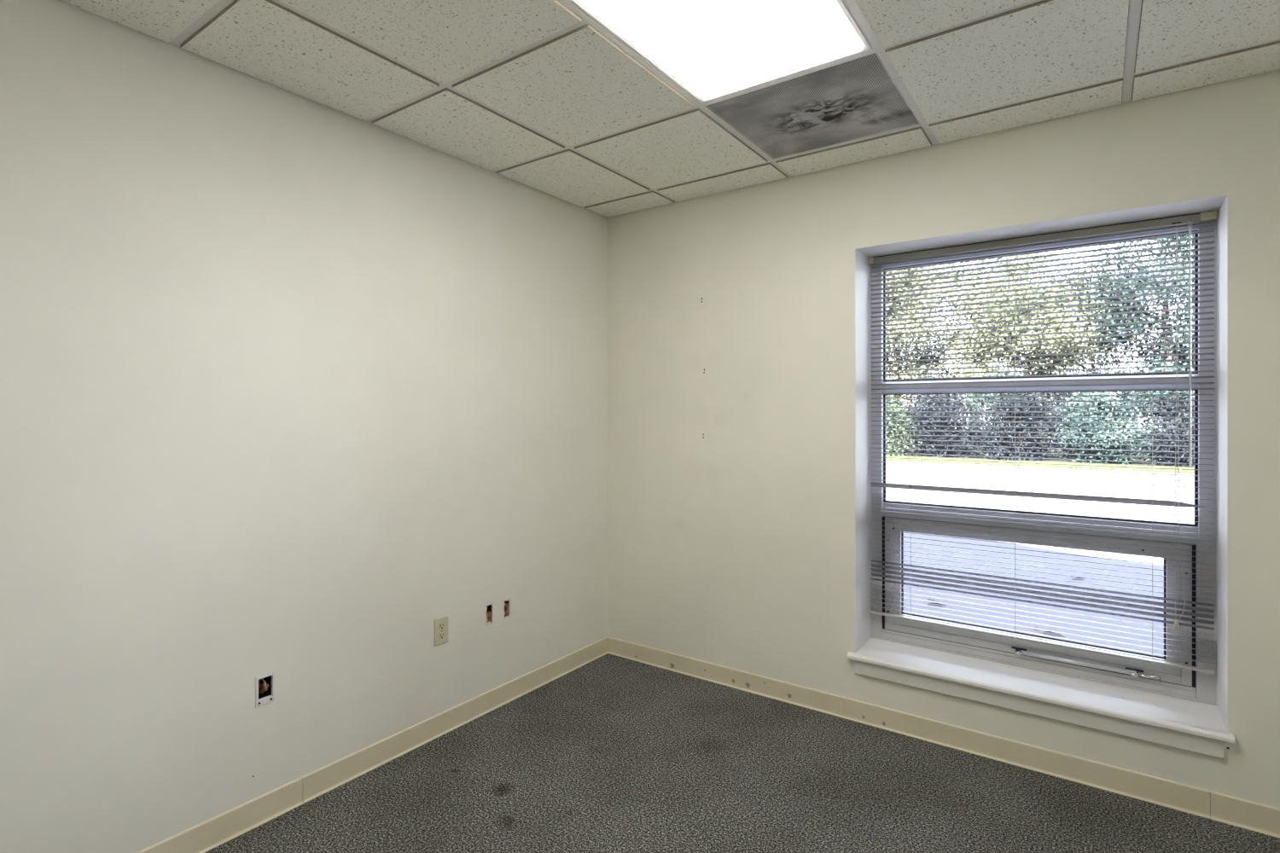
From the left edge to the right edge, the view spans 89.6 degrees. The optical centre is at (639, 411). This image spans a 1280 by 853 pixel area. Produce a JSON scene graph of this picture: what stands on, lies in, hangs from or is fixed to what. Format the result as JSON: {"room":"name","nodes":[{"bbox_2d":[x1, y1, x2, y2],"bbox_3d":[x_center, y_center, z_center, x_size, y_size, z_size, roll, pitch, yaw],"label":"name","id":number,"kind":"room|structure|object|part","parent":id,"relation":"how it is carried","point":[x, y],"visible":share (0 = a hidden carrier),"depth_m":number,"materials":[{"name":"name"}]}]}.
{"room":"empty office room","nodes":[
{"label":"empty office room","id":0,"kind":"room"},
{"bbox_2d":[0,0,607,852],"bbox_3d":[-1.244,-0.112,2.065,0.009,3.120,3.670,0,0,35],"label":"wall","id":1,"kind":"structure","parent":0,"point":[294,386],"depth_m":2.05,"materials":[{"name":"beige paint"}]},
{"bbox_2d":[255,671,274,707],"bbox_3d":[-1.251,0.901,2.118,0.090,0.098,0.060,0,0,35],"label":"mounting bracket","id":2,"kind":"object","parent":1,"relation":"attached to","point":[263,683],"visible":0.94,"depth_m":2.11,"materials":[{"name":"white plastic"}]},
{"bbox_2d":[136,637,607,852],"bbox_3d":[-1.202,1.285,2.105,0.014,0.087,3.544,0,0,35],"label":"baseboard","id":3,"kind":"structure","parent":1,"relation":"attached to","point":[209,834],"depth_m":2.34,"materials":[{"name":"plastic"}]},
{"bbox_2d":[434,616,448,646],"bbox_3d":[-0.817,0.903,2.653,0.008,0.107,0.069,0,0,35],"label":"power outlet","id":4,"kind":"object","parent":1,"relation":"attached to","point":[440,625],"visible":1,"depth_m":2.65,"materials":[{"name":"beige plastic"}]},
{"bbox_2d":[438,632,445,639],"bbox_3d":[-0.815,0.922,2.652,0.003,0.025,0.033,0,0,35],"label":"receptacle","id":5,"kind":"object","parent":4,"relation":"attached to","point":[441,635],"depth_m":2.65,"materials":[{"name":"beige plastic"}]},
{"bbox_2d":[438,622,445,629],"bbox_3d":[-0.815,0.883,2.652,0.003,0.025,0.033,0,0,35],"label":"receptacle","id":6,"kind":"object","parent":4,"relation":"attached to","point":[441,625],"depth_m":2.65,"materials":[{"name":"beige plastic"}]},
{"bbox_2d":[485,603,493,626],"bbox_3d":[-0.694,0.902,2.894,0.072,0.098,0.065,0,0,35],"label":"cutout","id":7,"kind":"object","parent":1,"relation":"attached to","point":[488,608],"visible":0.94,"depth_m":2.88,"materials":[{"name":"brown"}]},
{"bbox_2d":[503,598,510,618],"bbox_3d":[-0.635,0.901,2.977,0.073,0.091,0.059,0,0,35],"label":"cutout","id":8,"kind":"object","parent":1,"relation":"attached to","point":[505,602],"visible":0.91,"depth_m":2.97,"materials":[{"name":"brown"}]},
{"bbox_2d":[61,0,1279,217],"bbox_3d":[-0.254,-1.175,0.877,3.020,0.217,4.506,0,0,35],"label":"ceiling","id":9,"kind":"structure","parent":0,"point":[538,95],"depth_m":2.00,"materials":[{"name":"white"}]},
{"bbox_2d":[569,0,873,103],"bbox_3d":[0.108,-1.119,1.590,0.601,0.108,1.211,0,0,35],"label":"ceiling light","id":10,"kind":"object","parent":9,"relation":"attached to","point":[712,49],"visible":0.95,"depth_m":1.83,"materials":[{"name":"white plastic"}]},
{"bbox_2d":[704,52,919,159],"bbox_3d":[0.636,-1.137,2.336,0.602,0.123,0.602,0,0,35],"label":"ceiling vent","id":11,"kind":"object","parent":9,"relation":"in","point":[858,98],"visible":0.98,"depth_m":2.34,"materials":[{"name":"metal"}]},
{"bbox_2d":[204,653,1279,852],"bbox_3d":[0.011,1.388,1.250,2.980,0.120,3.550,0,0,35],"label":"floor","id":12,"kind":"structure","parent":0,"point":[613,753],"depth_m":2.22,"materials":[{"name":"carpet"}]},
{"bbox_2d":[607,69,1279,808],"bbox_3d":[1.123,-0.112,2.821,3.220,3.120,0.300,0,0,35],"label":"wall","id":13,"kind":"structure","parent":0,"point":[733,547],"depth_m":2.86,"materials":[{"name":"beige paint"}]},
{"bbox_2d":[606,636,1279,838],"bbox_3d":[1.032,1.285,2.693,2.980,0.087,0.014,0,0,35],"label":"baseboard","id":14,"kind":"structure","parent":13,"relation":"attached to","point":[1258,817],"depth_m":2.48,"materials":[{"name":"plastic"}]},
{"bbox_2d":[846,194,1234,759],"bbox_3d":[1.486,0.210,2.544,1.235,1.827,0.329,0,0,35],"label":"window","id":15,"kind":"structure","parent":13,"relation":"in","point":[1183,709],"depth_m":2.48,"materials":[{"name":"metal"}]},
{"bbox_3d":[1.565,0.736,2.649,1.066,0.508,0.051,0,0,35],"label":"sash frame","id":16,"kind":"part","parent":15,"relation":"part of","materials":[{"name":"metal"}]},
{"bbox_3d":[1.569,0.446,2.650,1.100,0.060,0.061,0,0,35],"label":"transom rail","id":17,"kind":"part","parent":15,"relation":"part of","materials":[{"name":"metal"}]},
{"bbox_3d":[1.481,1.050,2.526,1.195,0.021,0.240,0,0,35],"label":"sill","id":18,"kind":"part","parent":15,"relation":"part of","materials":[{"name":"paint"}]},
{"bbox_2d":[868,210,1217,674],"bbox_3d":[1.526,0.109,2.589,1.188,1.615,0.042,0,0,35],"label":"blind","id":19,"kind":"object","parent":15,"relation":"attached to","point":[1208,216],"visible":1,"depth_m":2.52,"materials":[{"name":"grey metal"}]},
{"bbox_3d":[1.508,0.120,2.592,0.002,1.581,0.002,0,0,5],"label":"ladder cord","id":20,"kind":"part","parent":19,"relation":"part of","materials":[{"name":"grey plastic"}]},
{"bbox_3d":[1.529,0.911,2.594,1.180,0.009,0.025,0,0,35],"label":"rail","id":21,"kind":"part","parent":19,"relation":"part of","materials":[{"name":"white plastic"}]},
{"bbox_3d":[1.862,0.120,2.342,0.002,1.581,0.002,0,0,35],"label":"ladder cord","id":22,"kind":"part","parent":19,"relation":"part of","materials":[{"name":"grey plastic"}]},
{"bbox_3d":[1.921,0.041,2.295,0.031,1.425,0.003,0,0,35],"label":"lift cord","id":23,"kind":"part","parent":19,"relation":"part of","materials":[{"name":"white fabric"}]},
{"bbox_3d":[1.567,0.758,2.647,1.192,0.563,0.067,0,0,35],"label":"frame","id":24,"kind":"part","parent":15,"relation":"part of","materials":[{"name":"metal"}]},
{"label":"outside","id":25,"kind":"structure","parent":0,"visible":0},
{"bbox_2d":[886,460,1194,655],"bbox_3d":[6.976,1.528,9.337,85.000,0.100,16.900,0,0,35],"label":"ground","id":26,"kind":"structure","parent":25,"point":[901,491],"depth_m":6.42,"materials":[{"name":"concrete"}]},
{"bbox_2d":[927,601,946,605],"bbox_3d":[2.263,1.464,4.916,0.132,0.023,0.043,0,0,13],"label":"fallen leaf","id":27,"kind":"object","parent":26,"relation":"on","point":[929,602],"visible":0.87,"depth_m":4.91,"materials":[{"name":"grey"}]},
{"bbox_2d":[1042,629,1064,637],"bbox_3d":[2.730,1.464,4.264,0.044,0.022,0.134,0,0,-36],"label":"fallen leaf","id":28,"kind":"object","parent":26,"relation":"on","point":[1056,633],"visible":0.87,"depth_m":4.26,"materials":[{"name":"grey"}]},
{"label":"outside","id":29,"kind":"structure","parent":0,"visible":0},
{"bbox_2d":[886,428,1194,473],"bbox_3d":[24.201,1.529,33.654,85.000,0.098,42.700,0,0,35],"label":"verge","id":30,"kind":"structure","parent":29,"point":[972,454],"depth_m":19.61,"materials":[{"name":"green plant"}]},
{"bbox_2d":[886,363,906,438],"bbox_3d":[8.738,-0.173,25.141,3.240,3.392,3.466,0,0,-8],"label":"shrub","id":31,"kind":"object","parent":30,"relation":"on","point":[887,363],"visible":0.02,"depth_m":24.32,"materials":[{"name":"green plant"}]},
{"bbox_2d":[886,398,925,456],"bbox_3d":[8.357,0.404,22.431,3.404,2.246,3.454,0,0,35],"label":"shrub","id":32,"kind":"object","parent":30,"relation":"on","point":[899,423],"visible":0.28,"depth_m":21.64,"materials":[{"name":"green plant"}]},
{"bbox_2d":[886,262,977,434],"bbox_3d":[12.559,-4.507,32.646,8.524,12.085,8.744,0,0,14],"label":"tree","id":33,"kind":"object","parent":30,"relation":"on","point":[887,354],"visible":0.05,"depth_m":31.61,"materials":[{"name":"green plant"}]},
{"bbox_2d":[886,261,982,446],"bbox_3d":[10.829,-3.844,27.494,7.636,10.757,9.046,0,0,35],"label":"tree","id":34,"kind":"object","parent":30,"relation":"on","point":[960,264],"visible":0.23,"depth_m":26.54,"materials":[{"name":"green plant"}]},
{"bbox_2d":[899,366,983,452],"bbox_3d":[10.816,-0.070,23.625,3.460,3.190,3.671,0,0,10],"label":"shrub","id":35,"kind":"object","parent":30,"relation":"on","point":[933,376],"visible":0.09,"depth_m":23.38,"materials":[{"name":"green plant"}]},
{"bbox_2d":[895,394,994,458],"bbox_3d":[10.172,0.299,21.231,3.608,2.449,3.436,0,0,28],"label":"shrub","id":36,"kind":"object","parent":30,"relation":"on","point":[929,404],"visible":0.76,"depth_m":20.85,"materials":[{"name":"green plant"}]},
{"bbox_2d":[899,250,1076,441],"bbox_3d":[15.921,-5.185,30.868,8.878,13.442,9.147,0,0,-21],"label":"tree","id":37,"kind":"object","parent":30,"relation":"on","point":[1017,257],"visible":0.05,"depth_m":30.00,"materials":[{"name":"green plant"}]},
{"bbox_2d":[959,360,1063,455],"bbox_3d":[12.681,-0.139,22.419,3.332,3.326,3.347,0,0,16],"label":"shrub","id":38,"kind":"object","parent":30,"relation":"on","point":[983,399],"visible":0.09,"depth_m":22.34,"materials":[{"name":"green plant"}]},
{"bbox_2d":[962,392,1075,460],"bbox_3d":[11.667,0.258,19.992,3.039,2.535,3.248,0,0,22],"label":"shrub","id":39,"kind":"object","parent":30,"relation":"on","point":[997,419],"visible":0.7,"depth_m":19.55,"materials":[{"name":"green plant"}]},
{"bbox_2d":[903,245,1186,449],"bbox_3d":[14.981,-2.758,25.064,8.329,8.604,8.492,0,0,-4],"label":"tree","id":40,"kind":"object","parent":30,"relation":"on","point":[1061,330],"visible":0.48,"depth_m":23.83,"materials":[{"name":"green plant"}]},
{"bbox_2d":[971,239,1194,443],"bbox_3d":[19.200,-3.026,27.829,8.431,9.113,8.356,0,0,0],"label":"tree","id":41,"kind":"object","parent":30,"relation":"on","point":[1149,308],"visible":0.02,"depth_m":27.05,"materials":[{"name":"green plant"}]},
{"bbox_2d":[1028,391,1162,465],"bbox_3d":[13.327,0.265,18.731,3.602,2.519,3.119,0,0,-43],"label":"shrub","id":42,"kind":"object","parent":30,"relation":"on","point":[1080,398],"visible":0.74,"depth_m":18.48,"materials":[{"name":"green plant"}]},
{"bbox_2d":[1035,365,1165,458],"bbox_3d":[14.633,-0.001,21.053,3.930,3.044,3.413,0,0,35],"label":"shrub","id":43,"kind":"object","parent":30,"relation":"on","point":[1060,398],"visible":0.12,"depth_m":20.91,"materials":[{"name":"green plant"}]},
{"bbox_2d":[1018,234,1194,447],"bbox_3d":[18.270,-4.064,22.529,8.252,11.203,8.194,0,0,40],"label":"tree","id":44,"kind":"object","parent":30,"relation":"on","point":[1184,305],"visible":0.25,"depth_m":22.30,"materials":[{"name":"green plant"}]},
{"bbox_2d":[1110,390,1194,467],"bbox_3d":[15.073,0.320,17.598,3.652,2.411,3.079,0,0,-31],"label":"shrub","id":45,"kind":"object","parent":30,"relation":"on","point":[1172,398],"visible":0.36,"depth_m":17.55,"materials":[{"name":"green plant"}]},
{"bbox_2d":[1118,359,1194,460],"bbox_3d":[16.528,-0.069,19.678,3.488,3.185,3.629,0,0,-12],"label":"shrub","id":46,"kind":"object","parent":30,"relation":"on","point":[1158,369],"visible":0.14,"depth_m":19.82,"materials":[{"name":"green plant"}]},
{"bbox_2d":[1151,243,1194,336],"bbox_3d":[24.327,-4.372,25.226,7.198,11.812,8.970,0,0,2],"label":"tree","id":47,"kind":"object","parent":30,"relation":"on","point":[1173,243],"visible":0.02,"depth_m":26.88,"materials":[{"name":"green plant"}]}
]}

